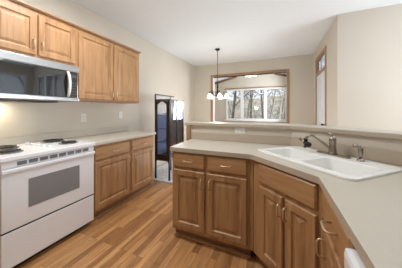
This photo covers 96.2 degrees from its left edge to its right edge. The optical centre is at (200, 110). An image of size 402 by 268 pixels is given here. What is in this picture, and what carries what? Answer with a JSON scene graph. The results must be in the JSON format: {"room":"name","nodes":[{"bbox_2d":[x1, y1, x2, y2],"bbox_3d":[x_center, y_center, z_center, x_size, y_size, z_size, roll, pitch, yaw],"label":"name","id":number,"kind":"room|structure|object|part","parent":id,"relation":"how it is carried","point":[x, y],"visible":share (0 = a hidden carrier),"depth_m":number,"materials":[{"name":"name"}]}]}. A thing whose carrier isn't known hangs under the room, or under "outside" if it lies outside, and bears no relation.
{"room":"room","nodes":[
{"label":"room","id":0,"kind":"room"},
{"bbox_2d":[0,0,194,167],"bbox_3d":[-1.774,-0.103,2.485,0.120,2.757,8.016,0,0,23],"label":"wall","id":1,"kind":"structure","parent":0,"point":[161,72],"depth_m":2.98,"materials":[{"name":"paint"}]},
{"bbox_2d":[0,0,75,65],"bbox_3d":[-1.760,-0.757,1.852,0.400,0.459,0.742,0,0,23],"label":"upper cabinet","id":2,"kind":"object","parent":1,"relation":"attached to","point":[26,31],"visible":0.98,"depth_m":1.76,"materials":[{"name":"brown wood"}]},
{"bbox_3d":[-1.691,-0.750,1.622,0.021,0.404,0.338,0,0,23],"label":"door","id":3,"kind":"part","parent":2,"relation":"part of","materials":[{"name":"brown wood"}]},
{"bbox_2d":[0,50,78,102],"bbox_3d":[-1.730,-0.303,1.838,0.460,0.424,0.736,0,0,23],"label":"microwave","id":4,"kind":"object","parent":2,"relation":"attached to","point":[23,78],"visible":1,"depth_m":1.74,"materials":[{"name":"silver metal"}]},
{"bbox_3d":[-1.605,-0.293,1.713,0.018,0.287,0.595,0,0,23],"label":"door","id":5,"kind":"part","parent":4,"relation":"part of","materials":[{"name":"black glass"}]},
{"bbox_3d":[-1.576,-0.127,1.772,0.024,0.040,0.736,0,0,23],"label":"rail","id":6,"kind":"part","parent":4,"relation":"part of","materials":[{"name":"silver metal"}]},
{"bbox_3d":[-1.452,-0.295,1.984,0.064,0.285,0.028,0,0,23],"label":"handle","id":7,"kind":"part","parent":4,"relation":"part of","materials":[{"name":"silver metal"}]},
{"bbox_3d":[-1.464,-0.293,2.045,0.016,0.287,0.118,0,0,23],"label":"control panel","id":8,"kind":"part","parent":4,"relation":"part of","materials":[{"name":"black glass"}]},
{"bbox_3d":[-1.549,-0.750,1.954,0.021,0.404,0.352,0,0,23],"label":"door","id":9,"kind":"part","parent":2,"relation":"part of","materials":[{"name":"brown wood"}]},
{"bbox_2d":[81,114,85,121],"bbox_3d":[-1.668,0.100,2.567,0.010,0.114,0.072,0,0,23],"label":"outlet","id":10,"kind":"object","parent":1,"relation":"attached to","point":[83,116],"visible":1,"depth_m":2.56,"materials":[{"name":"white plastic"}]},
{"bbox_2d":[76,28,138,103],"bbox_3d":[-1.406,-0.558,2.679,0.400,0.857,1.050,0,0,23],"label":"upper cabinet","id":11,"kind":"object","parent":1,"relation":"attached to","point":[108,71],"visible":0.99,"depth_m":2.48,"materials":[{"name":"brown wood"}]},
{"bbox_3d":[-1.368,-0.551,2.379,0.021,0.802,0.491,0,0,23],"label":"door","id":12,"kind":"part","parent":11,"relation":"part of","materials":[{"name":"brown wood"}]},
{"bbox_3d":[-1.165,-0.551,2.852,0.021,0.802,0.507,0,0,23],"label":"door","id":13,"kind":"part","parent":11,"relation":"part of","materials":[{"name":"brown wood"}]},
{"bbox_3d":[-2.084,-0.559,1.095,0.400,0.857,0.895,0,0,23],"label":"upper cabinet","id":14,"kind":"object","parent":1,"relation":"attached to","visible":0},
{"bbox_2d":[10,0,140,53],"bbox_3d":[-1.740,-1.002,1.927,0.377,0.027,2.735,0,0,23],"label":"crown molding","id":15,"kind":"structure","parent":14,"relation":"attached to","point":[20,2],"depth_m":2.03,"materials":[{"name":"brown wood"}]},
{"bbox_2d":[16,159,264,267],"bbox_3d":[1.147,1.325,2.718,6.868,0.100,10.740,0,0,23],"label":"floor","id":16,"kind":"structure","parent":0,"point":[139,232],"depth_m":1.71,"materials":[{"name":"brown wood"}]},
{"bbox_2d":[0,139,94,267],"bbox_3d":[-1.631,0.801,1.803,0.659,0.949,0.760,0,0,23],"label":"range","id":17,"kind":"object","parent":16,"relation":"on","point":[47,186],"visible":1,"depth_m":1.59,"materials":[{"name":"white metal"}]},
{"bbox_3d":[-1.353,0.417,1.684,0.014,0.052,0.736,0,0,23],"label":"vent panel","id":18,"kind":"part","parent":17,"relation":"part of","materials":[{"name":"white metal"}]},
{"bbox_3d":[-1.352,1.079,1.684,0.016,0.277,0.736,0,0,23],"label":"storage drawer","id":19,"kind":"part","parent":17,"relation":"part of","materials":[{"name":"white metal"}]},
{"bbox_3d":[-1.351,0.700,1.684,0.018,0.450,0.736,0,0,23],"label":"oven door","id":20,"kind":"part","parent":17,"relation":"part of","materials":[{"name":"white metal"}]},
{"bbox_2d":[0,139,94,162],"bbox_3d":[-1.627,0.369,1.802,0.642,0.038,0.760,0,0,23],"label":"cooktop","id":21,"kind":"object","parent":17,"relation":"in","point":[48,147],"depth_m":1.69,"materials":[{"name":"white metal"}]},
{"bbox_3d":[-1.335,0.464,1.677,0.016,0.033,0.744,0,0,23],"label":"door handle","id":22,"kind":"part","parent":17,"relation":"part of","materials":[{"name":"white metal"}]},
{"bbox_2d":[90,139,129,221],"bbox_3d":[-1.373,0.838,2.411,0.657,0.874,0.560,0,0,23],"label":"base cabinet","id":23,"kind":"object","parent":16,"relation":"on","point":[111,160],"visible":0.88,"depth_m":2.26,"materials":[{"name":"brown wood"}]},
{"bbox_2d":[0,126,155,145],"bbox_3d":[-1.550,0.335,2.036,0.640,0.129,2.525,0,0,23],"label":"countertop","id":24,"kind":"structure","parent":23,"relation":"on","point":[102,138],"depth_m":2.39,"materials":[{"name":"laminate"}]},
{"bbox_3d":[-1.166,1.265,2.322,0.026,0.020,0.560,0,0,23],"label":"shoe moulding","id":25,"kind":"part","parent":23,"relation":"part of","materials":[{"name":"brown wood"}]},
{"bbox_3d":[-1.112,0.502,2.304,0.019,0.145,0.524,0,0,23],"label":"drawer","id":26,"kind":"part","parent":23,"relation":"part of","materials":[{"name":"brown wood"}]},
{"bbox_3d":[-1.111,0.870,2.303,0.021,0.540,0.524,0,0,23],"label":"door","id":27,"kind":"part","parent":23,"relation":"part of","materials":[{"name":"brown wood"}]},
{"bbox_2d":[126,135,153,199],"bbox_3d":[-1.157,0.838,2.916,0.657,0.874,0.527,0,0,23],"label":"base cabinet","id":28,"kind":"object","parent":16,"relation":"on","point":[141,148],"visible":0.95,"depth_m":2.76,"materials":[{"name":"brown wood"}]},
{"bbox_3d":[-0.950,1.265,2.828,0.026,0.020,0.527,0,0,23],"label":"shoe moulding","id":29,"kind":"part","parent":28,"relation":"part of","materials":[{"name":"brown wood"}]},
{"bbox_3d":[-0.896,0.502,2.809,0.019,0.145,0.491,0,0,23],"label":"drawer","id":30,"kind":"part","parent":28,"relation":"part of","materials":[{"name":"brown wood"}]},
{"bbox_3d":[-0.898,0.870,2.803,0.021,0.540,0.487,0,0,23],"label":"door","id":31,"kind":"part","parent":28,"relation":"part of","materials":[{"name":"brown wood"}]},
{"bbox_2d":[154,160,172,183],"bbox_3d":[-0.338,1.269,3.978,1.250,0.010,1.650,0,0,23],"label":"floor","id":32,"kind":"structure","parent":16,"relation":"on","point":[162,171],"depth_m":3.59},
{"bbox_2d":[155,94,183,180],"bbox_3d":[-0.592,0.476,3.608,0.334,1.597,0.690,0,0,23],"label":"curio cabinet","id":33,"kind":"object","parent":32,"relation":"on","point":[169,126],"visible":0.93,"depth_m":3.42,"materials":[{"name":"brown wood"}]},
{"bbox_3d":[-0.757,0.453,3.630,0.006,0.795,0.484,0,0,23],"label":"panel","id":34,"kind":"part","parent":33,"relation":"part of","materials":[{"name":"blue glass"}]},
{"bbox_3d":[-0.719,0.333,3.318,0.270,1.025,0.020,0,0,23],"label":"door","id":35,"kind":"part","parent":33,"relation":"part of","materials":[{"name":"brown wood"}]},
{"bbox_3d":[-0.755,-0.256,3.627,0.008,0.080,0.493,0,0,23],"label":"crest panel","id":36,"kind":"part","parent":33,"relation":"part of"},
{"bbox_3d":[-0.463,0.330,3.504,0.014,1.030,0.480,0,0,23],"label":"frame","id":37,"kind":"part","parent":33,"relation":"part of","materials":[{"name":"brown wood"}]},
{"bbox_3d":[-0.464,0.330,3.504,0.004,1.030,0.430,0,0,23],"label":"pane","id":38,"kind":"part","parent":33,"relation":"part of","materials":[{"name":"clear glass"}]},
{"bbox_2d":[173,151,251,257],"bbox_3d":[0.153,0.838,1.885,0.760,0.874,0.577,0,0,23],"label":"base cabinet","id":39,"kind":"object","parent":16,"relation":"on","point":[211,193],"visible":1,"depth_m":1.64,"materials":[{"name":"brown wood"}]},
{"bbox_3d":[-0.119,0.481,1.739,0.330,0.137,0.019,0,0,23],"label":"drawer","id":40,"kind":"part","parent":39,"relation":"part of","materials":[{"name":"brown wood"}]},
{"bbox_3d":[-0.119,0.855,1.738,0.330,0.560,0.021,0,0,23],"label":"door","id":41,"kind":"part","parent":39,"relation":"part of","materials":[{"name":"brown wood"}]},
{"bbox_3d":[0.081,1.265,1.715,0.760,0.020,0.026,0,0,23],"label":"shoe moulding","id":42,"kind":"part","parent":39,"relation":"part of","materials":[{"name":"brown wood"}]},
{"bbox_3d":[0.224,0.855,1.592,0.356,0.560,0.021,0,0,23],"label":"door","id":43,"kind":"part","parent":39,"relation":"part of","materials":[{"name":"brown wood"}]},
{"bbox_3d":[0.224,0.481,1.593,0.356,0.137,0.019,0,0,23],"label":"drawer","id":44,"kind":"part","parent":39,"relation":"part of","materials":[{"name":"brown wood"}]},
{"bbox_2d":[250,159,323,267],"bbox_3d":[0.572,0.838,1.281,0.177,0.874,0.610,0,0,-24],"label":"base cabinet","id":45,"kind":"object","parent":16,"relation":"on","point":[286,216],"visible":0.92,"depth_m":1.22,"materials":[{"name":"brown wood"}]},
{"bbox_3d":[0.509,0.860,1.319,0.021,0.550,0.220,0,0,-24],"label":"door","id":46,"kind":"part","parent":45,"relation":"part of","materials":[{"name":"brown wood"}]},
{"bbox_3d":[0.544,0.675,1.173,0.039,0.095,0.010,0,0,-24],"label":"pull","id":47,"kind":"part","parent":45,"relation":"part of","materials":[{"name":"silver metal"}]},
{"bbox_3d":[0.554,0.486,1.218,0.019,0.147,0.460,0,0,-24],"label":"false drawer","id":48,"kind":"part","parent":45,"relation":"part of","materials":[{"name":"brown wood"}]},
{"bbox_3d":[0.604,0.860,1.104,0.021,0.550,0.210,0,0,-24],"label":"door","id":49,"kind":"part","parent":45,"relation":"part of","materials":[{"name":"brown wood"}]},
{"bbox_2d":[315,190,355,267],"bbox_3d":[0.828,0.838,0.666,0.665,0.874,0.455,0,0,23],"label":"base cabinet","id":50,"kind":"object","parent":16,"relation":"on","point":[334,238],"visible":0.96,"depth_m":0.78,"materials":[{"name":"brown wood"}]},
{"bbox_3d":[0.585,0.670,0.881,0.045,0.095,0.010,0,0,23],"label":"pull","id":51,"kind":"part","parent":50,"relation":"part of","materials":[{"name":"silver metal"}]},
{"bbox_3d":[0.530,0.486,0.755,0.047,0.010,0.095,0,0,23],"label":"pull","id":52,"kind":"part","parent":50,"relation":"part of","materials":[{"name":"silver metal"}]},
{"bbox_3d":[0.572,0.860,0.775,0.021,0.550,0.419,0,0,23],"label":"door","id":53,"kind":"part","parent":50,"relation":"part of","materials":[{"name":"brown wood"}]},
{"bbox_2d":[344,248,365,267],"bbox_3d":[0.609,0.841,0.180,0.605,0.868,0.600,0,0,23],"label":"dishwasher","id":54,"kind":"object","parent":16,"relation":"on","point":[352,259],"visible":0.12,"depth_m":0.52,"materials":[{"name":"white plastic"}]},
{"bbox_2d":[72,0,401,65],"bbox_3d":[0.970,-1.532,1.312,6.088,0.100,8.016,0,0,23],"label":"ceiling","id":55,"kind":"structure","parent":0,"point":[191,31],"depth_m":3.02,"materials":[{"name":"paint"}]},
{"bbox_2d":[207,48,228,99],"bbox_3d":[0.406,-0.874,4.332,0.539,1.217,0.529,0,0,23],"label":"chandelier","id":56,"kind":"object","parent":55,"relation":"hanging from","point":[218,94],"visible":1,"depth_m":4.30,"materials":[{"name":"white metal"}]},
{"bbox_3d":[0.395,-1.030,4.321,0.012,0.830,0.012,0,0,1],"label":"rod","id":57,"kind":"part","parent":56,"relation":"part of","materials":[{"name":"brown metal"}]},
{"bbox_2d":[215,74,286,123],"bbox_3d":[2.006,-0.225,8.126,3.900,3.000,0.120,0,0,23],"label":"wall","id":58,"kind":"structure","parent":0,"point":[266,80],"depth_m":8.10,"materials":[{"name":"paint"}]},
{"bbox_2d":[215,73,286,83],"bbox_3d":[2.074,-1.405,7.966,3.470,0.372,0.084,0,0,23],"label":"trim","id":59,"kind":"structure","parent":58,"relation":"attached to","point":[279,74],"depth_m":8.22,"materials":[{"name":"brown wood"}]},
{"bbox_2d":[224,87,286,121],"bbox_3d":[2.347,-0.265,7.920,2.690,1.440,0.150,0,0,23],"label":"window","id":60,"kind":"structure","parent":58,"relation":"in","point":[265,119],"depth_m":7.80,"materials":[{"name":"white plastic"}]},
{"bbox_3d":[2.328,0.435,7.874,2.690,0.040,0.050,0,0,23],"label":"sill","id":61,"kind":"part","parent":60,"relation":"part of","materials":[{"name":"wood"}]},
{"bbox_2d":[225,86,286,89],"bbox_3d":[2.339,-1.010,7.902,2.690,0.050,0.030,0,0,23],"label":"trim","id":62,"kind":"structure","parent":58,"relation":"attached to","point":[269,86],"depth_m":7.87,"materials":[{"name":"brown wood"}]},
{"bbox_2d":[215,73,286,81],"bbox_3d":[1.490,-1.450,6.919,4.100,0.490,2.704,0,0,23],"label":"ceiling","id":63,"kind":"structure","parent":0,"point":[224,78],"depth_m":8.16,"materials":[{"name":"paint"}]},
{"bbox_2d":[195,54,312,124],"bbox_3d":[1.441,-0.103,5.394,3.506,2.757,0.140,0,0,23],"label":"wall","id":64,"kind":"structure","parent":0,"point":[300,66],"depth_m":4.98,"materials":[{"name":"paint"}]},
{"bbox_2d":[213,77,214,121],"bbox_3d":[0.417,0.102,5.832,0.012,2.345,0.150,0,0,23],"label":"trim","id":65,"kind":"structure","parent":64,"relation":"attached to","point":[213,77],"depth_m":5.82,"materials":[{"name":"wood"}]},
{"bbox_2d":[213,69,286,77],"bbox_3d":[1.395,-1.105,5.412,2.140,0.070,0.173,0,0,23],"label":"trim","id":66,"kind":"structure","parent":64,"relation":"attached to","point":[282,70],"depth_m":5.31,"materials":[{"name":"brown wood"}]},
{"bbox_2d":[211,69,289,123],"bbox_3d":[1.388,0.068,5.415,2.275,2.415,0.173,0,0,23],"label":"trim","id":67,"kind":"structure","parent":64,"relation":"attached to","point":[288,70],"depth_m":4.91,"materials":[{"name":"brown wood"}]},
{"bbox_2d":[191,126,401,151],"bbox_3d":[0.866,0.733,0.670,1.452,1.085,3.828,0,0,-9],"label":"wall","id":68,"kind":"structure","parent":0,"point":[365,141],"depth_m":1.66,"materials":[{"name":"paint"}]},
{"bbox_2d":[186,125,190,140],"bbox_3d":[-0.137,0.733,2.409,0.055,1.085,0.152,0,0,23],"label":"trim","id":69,"kind":"structure","parent":68,"relation":"attached to","point":[188,127],"depth_m":2.34,"materials":[{"name":"brown wood"}]},
{"bbox_2d":[235,127,244,133],"bbox_3d":[0.451,0.230,2.098,0.114,0.072,0.010,0,0,23],"label":"outlet","id":70,"kind":"object","parent":68,"relation":"attached to","point":[237,130],"visible":1,"depth_m":2.10,"materials":[{"name":"white plastic"}]},
{"bbox_2d":[185,121,401,139],"bbox_3d":[0.898,0.169,0.723,1.640,0.038,4.030,0,0,-10],"label":"bar ledge","id":71,"kind":"object","parent":68,"relation":"on","point":[390,134],"visible":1,"depth_m":1.68,"materials":[{"name":"laminate"}]},
{"bbox_2d":[191,132,401,165],"bbox_3d":[0.802,0.315,0.643,1.321,0.090,3.637,0,0,-9],"label":"backsplash","id":72,"kind":"structure","parent":68,"relation":"attached to","point":[374,154],"depth_m":1.71,"materials":[{"name":"laminate"}]},
{"bbox_2d":[313,14,340,126],"bbox_3d":[2.529,-0.103,3.720,0.050,2.757,2.083,0,0,23],"label":"wall","id":73,"kind":"structure","parent":0,"point":[331,39],"depth_m":3.02,"materials":[{"name":"paint"}]},
{"bbox_2d":[315,46,325,125],"bbox_3d":[2.581,0.020,3.861,0.065,2.510,1.020,0,0,23],"label":"trim","id":74,"kind":"structure","parent":73,"relation":"attached to","point":[325,46],"depth_m":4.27,"materials":[{"name":"brown wood"}]},
{"bbox_2d":[317,70,324,125],"bbox_3d":[2.556,0.230,3.872,0.100,2.070,0.862,0,0,23],"label":"door","id":75,"kind":"structure","parent":73,"relation":"in","point":[321,77],"depth_m":3.77,"materials":[{"name":"paint"}]},
{"bbox_2d":[317,52,324,72],"bbox_3d":[2.574,-1.015,3.864,0.020,0.300,0.870,0,0,23],"label":"window","id":76,"kind":"structure","parent":73,"relation":"in","point":[321,61],"depth_m":3.84,"materials":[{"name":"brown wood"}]},
{"bbox_2d":[341,3,401,130],"bbox_3d":[3.275,-0.103,2.333,2.412,2.757,0.120,0,0,23],"label":"wall","id":77,"kind":"structure","parent":0,"point":[371,39],"depth_m":2.61,"materials":[{"name":"paint"}]},
{"bbox_3d":[0.291,0.838,-0.600,0.657,0.874,1.070,0,0,23],"label":"base cabinet","id":78,"kind":"object","parent":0,"visible":0},
{"bbox_2d":[170,132,401,267],"bbox_3d":[0.161,0.335,0.545,1.928,0.129,3.090,0,0,23],"label":"countertop","id":79,"kind":"structure","parent":78,"relation":"on","point":[369,211],"depth_m":0.86,"materials":[{"name":"laminate"}]},
{"bbox_2d":[299,131,350,158],"bbox_3d":[0.991,0.256,1.470,0.359,0.186,0.148,0,0,41],"label":"faucet","id":80,"kind":"object","parent":79,"relation":"on","point":[332,151],"visible":1,"depth_m":1.43,"materials":[{"name":"silver metal"}]},
{"bbox_3d":[0.957,0.252,1.482,0.186,0.119,0.025,0,0,34],"label":"spout","id":81,"kind":"part","parent":80,"relation":"part of","materials":[{"name":"silver metal"}]},
{"bbox_3d":[1.042,0.344,1.427,0.054,0.010,0.250,0,0,-21],"label":"deck plate","id":82,"kind":"part","parent":80,"relation":"part of","materials":[{"name":"silver metal"}]},
{"bbox_2d":[258,146,401,180],"bbox_3d":[0.867,0.433,1.361,0.510,0.176,0.776,0,0,-21],"label":"sink","id":83,"kind":"object","parent":79,"relation":"in","point":[351,169],"visible":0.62,"depth_m":1.27,"materials":[{"name":"white ceramic"}]},
{"bbox_3d":[0.751,0.433,1.510,0.328,0.176,0.346,0,0,-21],"label":"bowl","id":84,"kind":"part","parent":83,"relation":"part of","materials":[{"name":"white ceramic"}]},
{"bbox_3d":[0.881,0.433,1.167,0.328,0.176,0.336,0,0,-21],"label":"bowl","id":85,"kind":"part","parent":83,"relation":"part of","materials":[{"name":"white ceramic"}]},
{"bbox_2d":[352,144,364,161],"bbox_3d":[1.105,0.290,1.264,0.045,0.116,0.067,0,0,-41],"label":"sprayer","id":86,"kind":"object","parent":83,"relation":"on","point":[360,148],"visible":1,"depth_m":1.25,"materials":[{"name":"silver metal"}]},
{"label":"outside","id":87,"kind":"structure","parent":0,"visible":0},
{"bbox_3d":[15.488,2.075,36.228,80.000,0.200,61.200,0,0,23],"label":"ground","id":88,"kind":"structure","parent":87,"visible":0},
{"bbox_2d":[228,92,252,118],"bbox_3d":[3.735,-2.829,18.311,6.307,9.671,9.942,0,0,13],"label":"bare tree","id":89,"kind":"object","parent":88,"relation":"on","point":[239,92],"visible":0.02,"depth_m":16.47,"materials":[{"name":"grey plant"}]},
{"bbox_2d":[230,90,256,117],"bbox_3d":[4.111,-2.492,11.103,7.339,8.990,8.853,0,0,-22],"label":"bare tree","id":90,"kind":"object","parent":88,"relation":"on","point":[234,92],"visible":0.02,"depth_m":12.07,"materials":[{"name":"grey plant"}]},
{"bbox_2d":[228,90,271,118],"bbox_3d":[4.279,-0.553,13.893,4.725,5.099,4.290,0,0,3],"label":"bare shrub","id":91,"kind":"object","parent":88,"relation":"on","point":[253,90],"visible":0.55,"depth_m":13.61,"materials":[{"name":"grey plant"}]},
{"bbox_2d":[239,90,261,118],"bbox_3d":[4.603,-2.622,14.973,8.104,9.256,6.323,0,0,38],"label":"bare tree","id":92,"kind":"object","parent":88,"relation":"on","point":[252,90],"visible":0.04,"depth_m":15.53,"materials":[{"name":"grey plant"}]},
{"bbox_2d":[239,94,273,118],"bbox_3d":[3.411,-0.202,13.427,3.690,4.397,3.625,0,0,18],"label":"bare shrub","id":93,"kind":"object","parent":88,"relation":"on","point":[239,94],"visible":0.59,"depth_m":13.23,"materials":[{"name":"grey plant"}]},
{"bbox_2d":[240,89,284,118],"bbox_3d":[5.212,-2.490,11.283,6.968,8.981,8.813,0,0,-32],"label":"bare tree","id":94,"kind":"object","parent":88,"relation":"on","point":[276,90],"visible":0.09,"depth_m":11.69,"materials":[{"name":"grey plant"}]},
{"bbox_2d":[260,90,270,118],"bbox_3d":[5.518,-4.356,17.455,8.786,12.742,9.490,0,0,1],"label":"bare tree","id":95,"kind":"object","parent":88,"relation":"on","point":[260,90],"visible":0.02,"depth_m":16.95,"materials":[{"name":"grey plant"}]},
{"bbox_2d":[259,95,284,118],"bbox_3d":[5.227,-0.171,13.248,3.441,4.340,3.403,0,0,-17],"label":"bare shrub","id":96,"kind":"object","parent":88,"relation":"on","point":[259,95],"visible":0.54,"depth_m":13.48,"materials":[{"name":"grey plant"}]},
{"bbox_2d":[262,92,284,117],"bbox_3d":[5.986,-0.185,12.559,4.980,4.362,2.839,0,0,-13],"label":"bare shrub","id":97,"kind":"object","parent":88,"relation":"on","point":[273,92],"visible":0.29,"depth_m":12.35,"materials":[{"name":"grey plant"}]},
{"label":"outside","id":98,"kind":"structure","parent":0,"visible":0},
{"bbox_2d":[228,96,284,118],"bbox_3d":[13.660,-0.338,31.953,80.000,6.550,17.500,0,0,23],"label":"hill","id":99,"kind":"structure","parent":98,"point":[259,98],"depth_m":32.54,"materials":[{"name":"white snow"}]}
]}

